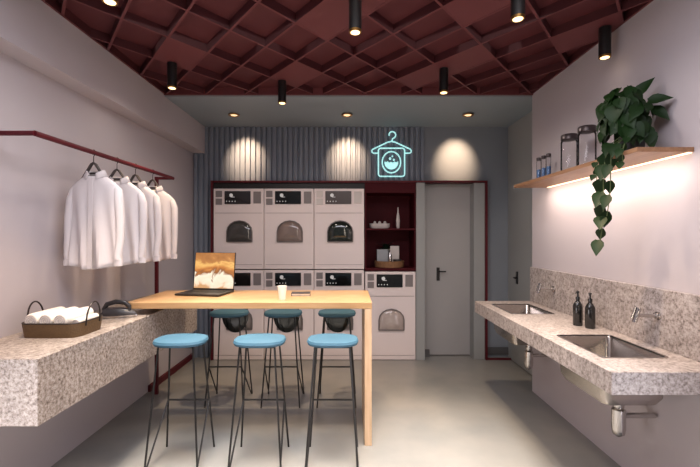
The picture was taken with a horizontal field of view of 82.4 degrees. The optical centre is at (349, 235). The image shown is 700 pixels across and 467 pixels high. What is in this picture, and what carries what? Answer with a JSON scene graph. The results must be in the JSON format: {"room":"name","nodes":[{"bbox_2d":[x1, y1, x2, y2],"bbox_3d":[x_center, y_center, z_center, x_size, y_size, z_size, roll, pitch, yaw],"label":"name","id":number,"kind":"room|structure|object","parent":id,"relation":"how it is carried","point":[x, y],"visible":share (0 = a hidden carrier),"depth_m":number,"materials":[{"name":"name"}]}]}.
{"room":"laundry","nodes":[
{"label":"laundry","id":0,"kind":"room"},
{"bbox_2d":[0,52,193,466],"bbox_3d":[-2.010,-0.020,1.950,0.180,3.000,7.100,0,0,0],"label":"wall","id":1,"kind":"structure","parent":0,"point":[37,175],"depth_m":2.65,"materials":[{"name":"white paint"}]},
{"bbox_2d":[0,130,174,394],"bbox_3d":[-1.780,0.463,2.923,0.276,2.034,1.672,0,0,0],"label":"rail","id":2,"kind":"object","parent":1,"relation":"attached to","point":[2,133],"visible":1,"depth_m":2.73,"materials":[{"name":"red metal"}]},
{"bbox_2d":[82,154,100,177],"bbox_3d":[-1.657,-0.437,2.586,0.251,0.245,0.024,0,0,4],"label":"hanger","id":3,"kind":"object","parent":2,"relation":"hanging from","point":[88,169],"visible":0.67,"depth_m":2.58,"materials":[{"name":"metal"}]},
{"bbox_2d":[63,170,124,269],"bbox_3d":[-1.641,-0.105,2.586,0.399,0.639,0.152,0,0,4],"label":"shirt","id":4,"kind":"object","parent":3,"relation":"hanging from","point":[94,215],"visible":1,"depth_m":2.54,"materials":[{"name":"white fabric"}]},
{"bbox_2d":[109,157,123,179],"bbox_3d":[-1.657,-0.437,2.845,0.251,0.245,0.024,0,0,-5],"label":"hanger","id":5,"kind":"object","parent":2,"relation":"hanging from","point":[115,170],"visible":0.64,"depth_m":2.84,"materials":[{"name":"metal"}]},
{"bbox_2d":[109,176,147,266],"bbox_3d":[-1.644,-0.105,2.845,0.399,0.639,0.152,0,0,-5],"label":"shirt","id":6,"kind":"object","parent":5,"relation":"hanging from","point":[135,203],"visible":0.5,"depth_m":2.82,"materials":[{"name":"white fabric"}]},
{"bbox_2d":[130,164,141,183],"bbox_3d":[-1.657,-0.437,3.090,0.251,0.245,0.024,0,0,3],"label":"hanger","id":7,"kind":"object","parent":2,"relation":"hanging from","point":[135,174],"visible":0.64,"depth_m":3.08,"materials":[{"name":"metal"}]},
{"bbox_2d":[131,181,161,263],"bbox_3d":[-1.641,-0.105,3.090,0.399,0.639,0.150,0,0,3],"label":"shirt","id":8,"kind":"object","parent":7,"relation":"hanging from","point":[154,211],"visible":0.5,"depth_m":3.05,"materials":[{"name":"white fabric"}]},
{"bbox_2d":[147,169,158,188],"bbox_3d":[-1.657,-0.437,3.360,0.251,0.245,0.024,0,0,-4],"label":"hanger","id":9,"kind":"object","parent":2,"relation":"hanging from","point":[152,179],"visible":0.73,"depth_m":3.35,"materials":[{"name":"metal"}]},
{"bbox_2d":[148,186,177,261],"bbox_3d":[-1.645,-0.105,3.360,0.399,0.639,0.151,0,0,-4],"label":"shirt","id":10,"kind":"object","parent":9,"relation":"hanging from","point":[168,248],"visible":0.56,"depth_m":3.33,"materials":[{"name":"white fabric"}]},
{"bbox_2d":[0,296,196,425],"bbox_3d":[-1.669,0.714,2.768,0.499,0.308,1.895,0,0,0],"label":"countertop","id":11,"kind":"structure","parent":1,"relation":"attached to","point":[41,378],"depth_m":2.10,"materials":[{"name":"beige stone"}]},
{"bbox_2d":[21,301,102,337],"bbox_3d":[-1.655,0.468,2.315,0.355,0.184,0.274,0,0,0],"label":"basket","id":12,"kind":"object","parent":11,"relation":"on","point":[30,330],"visible":0.83,"depth_m":2.19,"materials":[{"name":"brown wicker"}]},
{"bbox_2d":[24,306,64,322],"bbox_3d":[-1.752,0.466,2.313,0.079,0.079,0.243,0,0,0],"label":"rolled towel","id":13,"kind":"object","parent":12,"relation":"on","point":[33,317],"visible":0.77,"depth_m":2.21,"materials":[{"name":"fabric"}]},
{"bbox_2d":[39,307,77,322],"bbox_3d":[-1.672,0.466,2.313,0.079,0.079,0.243,0,0,0],"label":"rolled towel","id":14,"kind":"object","parent":12,"relation":"on","point":[49,317],"visible":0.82,"depth_m":2.21,"materials":[{"name":"fabric"}]},
{"bbox_2d":[54,307,93,322],"bbox_3d":[-1.592,0.466,2.313,0.079,0.079,0.243,0,0,0],"label":"rolled towel","id":15,"kind":"object","parent":12,"relation":"on","point":[69,316],"visible":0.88,"depth_m":2.25,"materials":[{"name":"fabric"}]},
{"bbox_2d":[72,313,98,322],"bbox_3d":[-1.531,0.484,2.324,0.042,0.042,0.183,0,0,0],"label":"rolled towel","id":16,"kind":"object","parent":12,"relation":"on","point":[93,315],"visible":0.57,"depth_m":2.29,"materials":[{"name":"fabric"}]},
{"bbox_2d":[101,299,136,317],"bbox_3d":[-1.589,0.496,2.760,0.228,0.120,0.092,0,0,-8],"label":"iron","id":17,"kind":"object","parent":11,"relation":"on","point":[107,312],"visible":0.99,"depth_m":2.74,"materials":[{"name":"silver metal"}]},
{"bbox_2d":[0,0,204,152],"bbox_3d":[-1.845,-1.265,1.645,0.150,0.510,6.490,0,0,0],"label":"beam","id":18,"kind":"structure","parent":1,"relation":"attached to","point":[33,34],"depth_m":2.71,"materials":[{"name":"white paint"}]},
{"bbox_2d":[148,353,191,391],"bbox_3d":[-1.907,1.450,4.335,0.025,0.060,1.070,0,0,0],"label":"baseboard","id":19,"kind":"structure","parent":1,"relation":"attached to","point":[162,378],"depth_m":4.29,"materials":[{"name":"red paint"}]},
{"bbox_2d":[51,355,620,466],"bbox_3d":[0.000,1.505,1.950,4.200,0.050,7.100,0,0,0],"label":"floor","id":20,"kind":"structure","parent":0,"point":[436,410],"depth_m":3.16,"materials":[{"name":"concrete"}]},
{"bbox_2d":[144,333,214,466],"bbox_3d":[-1.120,1.075,2.655,0.345,0.811,0.323,0,0,0],"label":"bar stool","id":21,"kind":"object","parent":20,"relation":"on","point":[180,340],"visible":1,"depth_m":2.59,"materials":[{"name":"teal fabric"}]},
{"bbox_2d":[204,309,252,407],"bbox_3d":[-1.085,1.023,3.619,0.345,0.916,0.362,0,0,0],"label":"bar stool","id":22,"kind":"object","parent":20,"relation":"on","point":[234,320],"visible":0.88,"depth_m":3.60,"materials":[{"name":"teal fabric"}]},
{"bbox_2d":[214,269,265,359],"bbox_3d":[-1.329,0.943,5.048,0.599,1.069,0.610,0,0,0],"label":"washing machine","id":23,"kind":"object","parent":20,"relation":"on","point":[245,279],"visible":0.41,"depth_m":4.77,"materials":[{"name":"white metal"}]},
{"bbox_2d":[214,189,263,268],"bbox_3d":[-1.329,-0.086,5.048,0.599,0.961,0.610,0,0,0],"label":"dryer","id":24,"kind":"object","parent":23,"relation":"on","point":[238,213],"visible":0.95,"depth_m":4.77,"materials":[{"name":"white metal"}]},
{"bbox_2d":[126,290,371,445],"bbox_3d":[-0.713,0.974,3.134,1.735,1.012,0.633,0,0,0],"label":"bar table","id":25,"kind":"object","parent":20,"relation":"on","point":[238,299],"visible":0.91,"depth_m":2.82,"materials":[{"name":"brown wood"}]},
{"bbox_2d":[175,252,235,295],"bbox_3d":[-1.165,0.302,3.250,0.370,0.324,0.310,0,0,10],"label":"laptop","id":26,"kind":"object","parent":25,"relation":"on","point":[214,273],"visible":1,"depth_m":3.37,"materials":[{"name":"metal"}]},
{"bbox_2d":[278,285,286,299],"bbox_3d":[-0.500,0.417,2.950,0.070,0.100,0.070,0,0,0],"label":"paper cup","id":27,"kind":"object","parent":25,"relation":"on","point":[281,288],"visible":1,"depth_m":2.93,"materials":[{"name":"white paper"}]},
{"bbox_2d":[291,292,309,295],"bbox_3d":[-0.388,0.458,3.170,0.148,0.020,0.100,0,0,-4],"label":"notebook","id":28,"kind":"object","parent":25,"relation":"on","point":[292,293],"visible":1,"depth_m":3.12,"materials":[{"name":"paper"}]},
{"bbox_2d":[227,333,289,466],"bbox_3d":[-0.597,1.075,2.655,0.345,0.811,0.323,0,0,0],"label":"bar stool","id":29,"kind":"object","parent":20,"relation":"on","point":[256,340],"visible":1,"depth_m":2.59,"materials":[{"name":"teal fabric"}]},
{"bbox_2d":[260,309,303,407],"bbox_3d":[-0.600,1.023,3.619,0.345,0.916,0.362,0,0,0],"label":"bar stool","id":30,"kind":"object","parent":20,"relation":"on","point":[286,320],"visible":0.84,"depth_m":3.56,"materials":[{"name":"teal fabric"}]},
{"bbox_2d":[264,269,314,359],"bbox_3d":[-0.729,0.943,5.048,0.591,1.069,0.610,0,0,0],"label":"washing machine","id":31,"kind":"object","parent":20,"relation":"on","point":[295,279],"visible":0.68,"depth_m":4.77,"materials":[{"name":"white metal"}]},
{"bbox_2d":[264,189,313,268],"bbox_3d":[-0.729,-0.086,5.048,0.591,0.961,0.610,0,0,0],"label":"dryer","id":32,"kind":"object","parent":31,"relation":"on","point":[288,213],"visible":0.96,"depth_m":4.77,"materials":[{"name":"white metal"}]},
{"bbox_2d":[305,333,358,466],"bbox_3d":[-0.114,1.075,2.655,0.345,0.811,0.323,0,0,0],"label":"bar stool","id":33,"kind":"object","parent":20,"relation":"on","point":[326,340],"visible":1,"depth_m":2.56,"materials":[{"name":"teal fabric"}]},
{"bbox_2d":[316,309,355,407],"bbox_3d":[-0.117,1.023,3.619,0.345,0.916,0.362,0,0,0],"label":"bar stool","id":34,"kind":"object","parent":20,"relation":"on","point":[337,320],"visible":0.81,"depth_m":3.55,"materials":[{"name":"teal fabric"}]},
{"bbox_2d":[314,269,363,359],"bbox_3d":[-0.129,0.943,5.048,0.596,1.069,0.610,0,0,0],"label":"washing machine","id":35,"kind":"object","parent":20,"relation":"on","point":[324,279],"visible":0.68,"depth_m":4.77,"materials":[{"name":"white metal"}]},
{"bbox_2d":[314,189,363,268],"bbox_3d":[-0.129,-0.086,5.048,0.596,0.961,0.610,0,0,0],"label":"dryer","id":36,"kind":"object","parent":35,"relation":"on","point":[338,213],"visible":1,"depth_m":4.77,"materials":[{"name":"white metal"}]},
{"bbox_2d":[214,183,364,188],"bbox_3d":[-0.730,-0.604,4.818,1.815,0.068,0.030,0,0,0],"label":"trim","id":37,"kind":"structure","parent":36,"relation":"on","point":[216,185],"depth_m":4.80,"materials":[{"name":"metal"}]},
{"bbox_2d":[364,270,415,359],"bbox_3d":[0.482,0.952,5.048,0.602,1.051,0.610,0,0,0],"label":"washing machine","id":38,"kind":"object","parent":20,"relation":"on","point":[392,294],"visible":0.98,"depth_m":4.77,"materials":[{"name":"white metal"}]},
{"bbox_2d":[364,183,415,270],"bbox_3d":[0.482,-0.111,4.983,0.608,1.050,0.420,0,0,0],"label":"shelf unit","id":39,"kind":"object","parent":38,"relation":"on","point":[381,200],"visible":0.84,"depth_m":5.17,"materials":[{"name":"red paint"}]},
{"bbox_2d":[369,221,389,227],"bbox_3d":[0.365,-0.137,4.930,0.252,0.092,0.130,0,0,0],"label":"serving dish","id":40,"kind":"object","parent":39,"relation":"on","point":[374,224],"visible":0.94,"depth_m":4.87,"materials":[{"name":"ceramic"}]},
{"bbox_2d":[374,260,403,267],"bbox_3d":[0.485,0.344,4.950,0.370,0.080,0.370,0,0,0],"label":"wicker tray","id":41,"kind":"object","parent":39,"relation":"on","point":[380,264],"visible":0.87,"depth_m":4.79,"materials":[{"name":"brown wicker"}]},
{"bbox_2d":[377,249,387,260],"bbox_3d":[0.400,0.249,4.930,0.140,0.170,0.090,0,0,0],"label":"storage box","id":42,"kind":"object","parent":41,"relation":"on","point":[382,254],"visible":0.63,"depth_m":4.88,"materials":[{"name":"grey cardboard"}]},
{"bbox_2d":[379,243,391,252],"bbox_3d":[0.445,0.202,5.061,0.252,0.264,0.252,0,0,0],"label":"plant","id":43,"kind":"object","parent":41,"relation":"on","point":[385,246],"visible":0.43,"depth_m":5.04,"materials":[{"name":"green plant"}]},
{"bbox_2d":[388,249,391,260],"bbox_3d":[0.483,0.245,4.860,0.053,0.177,0.045,0,0,0],"label":"pump bottle","id":44,"kind":"object","parent":41,"relation":"on","point":[390,254],"visible":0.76,"depth_m":4.84,"materials":[{"name":"silver metal"}]},
{"bbox_2d":[390,246,398,260],"bbox_3d":[0.555,0.229,5.000,0.110,0.210,0.080,0,0,0],"label":"storage box","id":45,"kind":"object","parent":41,"relation":"on","point":[394,250],"visible":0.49,"depth_m":4.96,"materials":[{"name":"cardboard"}]},
{"bbox_2d":[396,207,399,227],"bbox_3d":[0.590,-0.221,4.920,0.048,0.260,0.048,0,0,0],"label":"slim vase","id":46,"kind":"object","parent":39,"relation":"on","point":[397,216],"visible":0.89,"depth_m":4.91,"materials":[{"name":"ceramic"}]},
{"bbox_2d":[57,0,625,87],"bbox_3d":[-0.015,-1.440,1.110,3.510,0.060,5.420,0,0,0],"label":"ceiling","id":47,"kind":"structure","parent":0,"point":[262,21],"depth_m":2.83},
{"bbox_2d":[102,0,118,5],"bbox_3d":[-1.185,-1.249,1.975,0.073,0.204,0.073,0,0,0],"label":"spotlight","id":48,"kind":"object","parent":47,"relation":"attached to","point":[107,2],"visible":1,"depth_m":1.97,"materials":[{"name":"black metal"}]},
{"bbox_2d":[167,61,176,89],"bbox_3d":[-1.390,-1.249,3.125,0.073,0.204,0.073,0,0,0],"label":"spotlight","id":49,"kind":"object","parent":47,"relation":"attached to","point":[171,66],"visible":1,"depth_m":3.10,"materials":[{"name":"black metal"}]},
{"bbox_2d":[278,79,285,104],"bbox_3d":[-0.590,-1.249,3.480,0.073,0.204,0.073,0,0,0],"label":"spotlight","id":50,"kind":"object","parent":47,"relation":"attached to","point":[281,83],"visible":1,"depth_m":3.45,"materials":[{"name":"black metal"}]},
{"bbox_2d":[41,0,652,93],"bbox_3d":[-0.015,-1.380,1.099,3.509,0.060,5.398,0,0,0],"label":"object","id":51,"kind":"structure","parent":47,"relation":"attached to","point":[325,19],"depth_m":2.84,"materials":[{"name":"paint"}]},
{"bbox_2d":[164,88,532,94],"bbox_3d":[-0.015,-1.376,3.809,3.510,0.068,0.022,0,0,0],"label":"trim","id":52,"kind":"structure","parent":47,"relation":"attached to","point":[180,91],"depth_m":3.80,"materials":[{"name":"paint"}]},
{"bbox_2d":[349,0,361,35],"bbox_3d":[0.030,-1.249,2.270,0.073,0.204,0.073,0,0,0],"label":"spotlight","id":53,"kind":"object","parent":47,"relation":"attached to","point":[355,6],"visible":1,"depth_m":2.24,"materials":[{"name":"black metal"}]},
{"bbox_2d":[439,67,447,93],"bbox_3d":[0.756,-1.249,3.226,0.073,0.204,0.073,0,0,0],"label":"spotlight","id":54,"kind":"object","parent":47,"relation":"attached to","point":[443,71],"visible":1,"depth_m":3.19,"materials":[{"name":"black metal"}]},
{"bbox_2d":[511,0,524,22],"bbox_3d":[0.894,-1.249,2.130,0.073,0.204,0.073,0,0,0],"label":"spotlight","id":55,"kind":"object","parent":47,"relation":"attached to","point":[517,6],"visible":1,"depth_m":2.10,"materials":[{"name":"black metal"}]},
{"bbox_2d":[598,25,611,59],"bbox_3d":[1.650,-1.249,2.590,0.073,0.204,0.073,0,0,0],"label":"spotlight","id":56,"kind":"object","parent":47,"relation":"attached to","point":[604,32],"visible":1,"depth_m":2.56,"materials":[{"name":"black metal"}]},
{"bbox_2d":[165,95,531,126],"bbox_3d":[0.007,-1.361,4.660,3.855,0.058,1.680,0,0,0],"label":"ceiling","id":57,"kind":"structure","parent":0,"point":[208,110],"depth_m":4.21,"materials":[{"name":"paint"}]},
{"bbox_2d":[228,113,239,116],"bbox_3d":[-1.265,-1.321,4.360,0.124,0.018,0.124,0,0,0],"label":"recessed light","id":58,"kind":"object","parent":57,"relation":"in","point":[229,114],"visible":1,"depth_m":4.36,"materials":[{"name":"gold metal"}]},
{"bbox_2d":[341,113,352,116],"bbox_3d":[-0.033,-1.321,4.360,0.124,0.018,0.124,0,0,0],"label":"recessed light","id":59,"kind":"object","parent":57,"relation":"in","point":[343,114],"visible":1,"depth_m":4.36,"materials":[{"name":"gold metal"}]},
{"bbox_2d":[462,113,473,116],"bbox_3d":[1.287,-1.321,4.360,0.124,0.018,0.124,0,0,0],"label":"recessed light","id":60,"kind":"object","parent":57,"relation":"in","point":[464,114],"visible":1,"depth_m":4.36,"materials":[{"name":"gold metal"}]},
{"bbox_2d":[424,127,507,356],"bbox_3d":[1.420,0.065,4.950,1.030,2.830,0.100,0,0,0],"label":"wall","id":61,"kind":"structure","parent":0,"point":[450,153],"depth_m":4.90,"materials":[{"name":"paint"}]},
{"bbox_2d":[194,127,423,357],"bbox_3d":[-0.506,0.075,4.900,2.823,2.810,0.060,0,0,0],"label":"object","id":62,"kind":"structure","parent":61,"relation":"attached to","point":[231,153],"depth_m":4.87,"materials":[{"name":"blue metal"}]},
{"bbox_2d":[371,131,411,176],"bbox_3d":[0.504,-0.996,4.860,0.496,0.559,0.015,0,0,0],"label":"sign","id":63,"kind":"object","parent":62,"relation":"attached to","point":[388,165],"visible":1,"depth_m":4.85,"materials":[{"name":"teal glass"}]},
{"bbox_2d":[211,181,487,359],"bbox_3d":[-0.010,0.410,4.880,3.300,2.140,0.239,0,0,0],"label":"trim","id":64,"kind":"structure","parent":61,"relation":"attached to","point":[212,182],"depth_m":4.76,"materials":[{"name":"red paint"}]},
{"bbox_2d":[415,183,424,359],"bbox_3d":[0.843,0.421,4.917,0.105,2.118,0.287,0,0,0],"label":"trim","id":65,"kind":"structure","parent":61,"relation":"attached to","point":[420,187],"depth_m":4.77,"materials":[{"name":"grey paint"}]},
{"bbox_2d":[425,183,484,358],"bbox_3d":[1.256,0.421,4.902,0.723,2.118,0.197,0,0,0],"label":"door","id":66,"kind":"structure","parent":61,"relation":"in","point":[454,213],"depth_m":4.96,"materials":[{"name":"grey paint"}]},
{"bbox_2d":[488,347,507,354],"bbox_3d":[1.788,1.405,4.893,0.295,0.090,0.014,0,0,0],"label":"baseboard","id":67,"kind":"structure","parent":61,"relation":"attached to","point":[491,350],"depth_m":4.89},
{"bbox_2d":[508,111,531,372],"bbox_3d":[2.018,-0.020,4.660,0.165,3.000,1.680,0,0,0],"label":"wall","id":68,"kind":"structure","parent":0,"point":[519,132],"depth_m":4.59,"materials":[{"name":"grey paint"}]},
{"bbox_2d":[488,358,511,359],"bbox_3d":[1.788,1.469,4.780,0.295,0.022,0.014,0,0,0],"label":"trim","id":69,"kind":"structure","parent":68,"relation":"attached to","point":[488,358],"depth_m":4.77,"materials":[{"name":"red paint"}]},
{"bbox_2d":[510,178,531,374],"bbox_3d":[1.903,0.425,4.415,0.065,2.090,0.770,0,0,0],"label":"door","id":70,"kind":"structure","parent":68,"relation":"in","point":[520,198],"depth_m":4.51,"materials":[{"name":"grey paint"}]},
{"bbox_2d":[532,0,699,466],"bbox_3d":[1.920,-0.020,1.110,0.360,3.000,5.420,0,0,0],"label":"wall","id":71,"kind":"structure","parent":0,"point":[652,237],"depth_m":2.46,"materials":[{"name":"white paint"}]},
{"bbox_2d":[475,301,699,394],"bbox_3d":[1.464,0.672,2.819,0.549,0.105,1.998,0,0,0],"label":"countertop","id":72,"kind":"structure","parent":71,"relation":"attached to","point":[677,374],"depth_m":2.07,"materials":[{"name":"grey stone"}]},
{"bbox_2d":[492,304,553,369],"bbox_3d":[1.506,0.875,3.408,0.445,0.517,0.480,0,0,0],"label":"sink","id":73,"kind":"object","parent":72,"relation":"in","point":[510,308],"visible":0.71,"depth_m":3.41,"materials":[{"name":"silver metal"}]},
{"bbox_2d":[573,291,582,325],"bbox_3d":[1.580,0.500,2.775,0.062,0.238,0.062,0,0,0],"label":"soap bottle","id":74,"kind":"object","parent":72,"relation":"on","point":[577,306],"visible":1,"depth_m":2.75,"materials":[{"name":"black glass"}]},
{"bbox_2d":[585,293,595,328],"bbox_3d":[1.615,0.500,2.690,0.062,0.238,0.062,0,0,-10],"label":"soap bottle","id":75,"kind":"object","parent":72,"relation":"on","point":[590,312],"visible":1,"depth_m":2.67,"materials":[{"name":"black glass"}]},
{"bbox_2d":[557,334,668,436],"bbox_3d":[1.506,0.875,2.268,0.445,0.517,0.480,0,0,0],"label":"sink","id":76,"kind":"object","parent":72,"relation":"in","point":[601,345],"visible":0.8,"depth_m":2.25,"materials":[{"name":"silver metal"}]},
{"bbox_2d":[514,147,693,187],"bbox_3d":[1.595,-0.435,2.780,0.289,0.029,1.520,0,0,0],"label":"wall shelf","id":77,"kind":"object","parent":71,"relation":"attached to","point":[638,156],"visible":0.93,"depth_m":2.45,"materials":[{"name":"brown wood"}]},
{"bbox_2d":[536,157,540,177],"bbox_3d":[1.630,-0.564,3.455,0.038,0.224,0.038,0,0,0],"label":"spice jar","id":78,"kind":"object","parent":77,"relation":"on","point":[538,172],"visible":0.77,"depth_m":3.44,"materials":[{"name":"clear glass"}]},
{"bbox_2d":[541,155,545,176],"bbox_3d":[1.630,-0.564,3.367,0.038,0.224,0.038,0,0,0],"label":"spice jar","id":79,"kind":"object","parent":77,"relation":"on","point":[543,170],"visible":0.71,"depth_m":3.35,"materials":[{"name":"clear glass"}]},
{"bbox_2d":[546,153,550,174],"bbox_3d":[1.630,-0.564,3.283,0.038,0.224,0.038,0,0,0],"label":"spice jar","id":80,"kind":"object","parent":77,"relation":"on","point":[548,168],"visible":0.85,"depth_m":3.27,"materials":[{"name":"clear glass"}]},
{"bbox_2d":[560,133,577,169],"bbox_3d":[1.600,-0.596,2.920,0.114,0.288,0.114,0,0,0],"label":"glass jar","id":81,"kind":"object","parent":77,"relation":"on","point":[568,137],"visible":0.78,"depth_m":2.91,"materials":[{"name":"clear glass"}]},
{"bbox_2d":[577,124,596,164],"bbox_3d":[1.600,-0.596,2.700,0.114,0.288,0.114,0,0,0],"label":"glass jar","id":82,"kind":"object","parent":77,"relation":"on","point":[585,129],"visible":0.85,"depth_m":2.68,"materials":[{"name":"clear glass"}]},
{"bbox_2d":[590,77,672,255],"bbox_3d":[1.522,-0.380,2.250,0.333,0.987,0.337,0,0,-13],"label":"pothos","id":83,"kind":"object","parent":77,"relation":"on","point":[624,114],"visible":0.99,"depth_m":2.20,"materials":[{"name":"green plant"}]},
{"bbox_2d":[618,136,644,150],"bbox_3d":[1.600,-0.509,2.270,0.132,0.118,0.132,0,0,0],"label":"pot","id":84,"kind":"object","parent":77,"relation":"on","point":[629,146],"depth_m":2.22,"materials":[{"name":"black ceramic"}]},
{"bbox_2d":[530,267,699,361],"bbox_3d":[1.729,0.457,2.509,0.022,0.324,2.618,0,0,0],"label":"backsplash","id":85,"kind":"structure","parent":71,"relation":"attached to","point":[677,331],"depth_m":2.45,"materials":[{"name":"grey stone"}]},
{"bbox_2d":[535,283,554,292],"bbox_3d":[1.640,0.439,3.370,0.155,0.092,0.047,0,0,0],"label":"faucet","id":86,"kind":"object","parent":85,"relation":"attached to","point":[539,286],"visible":1,"depth_m":3.36,"materials":[{"name":"silver metal"}]},
{"bbox_2d":[630,307,660,322],"bbox_3d":[1.640,0.439,2.230,0.155,0.092,0.047,0,0,0],"label":"faucet","id":87,"kind":"object","parent":85,"relation":"attached to","point":[636,314],"visible":1,"depth_m":2.22,"materials":[{"name":"silver metal"}]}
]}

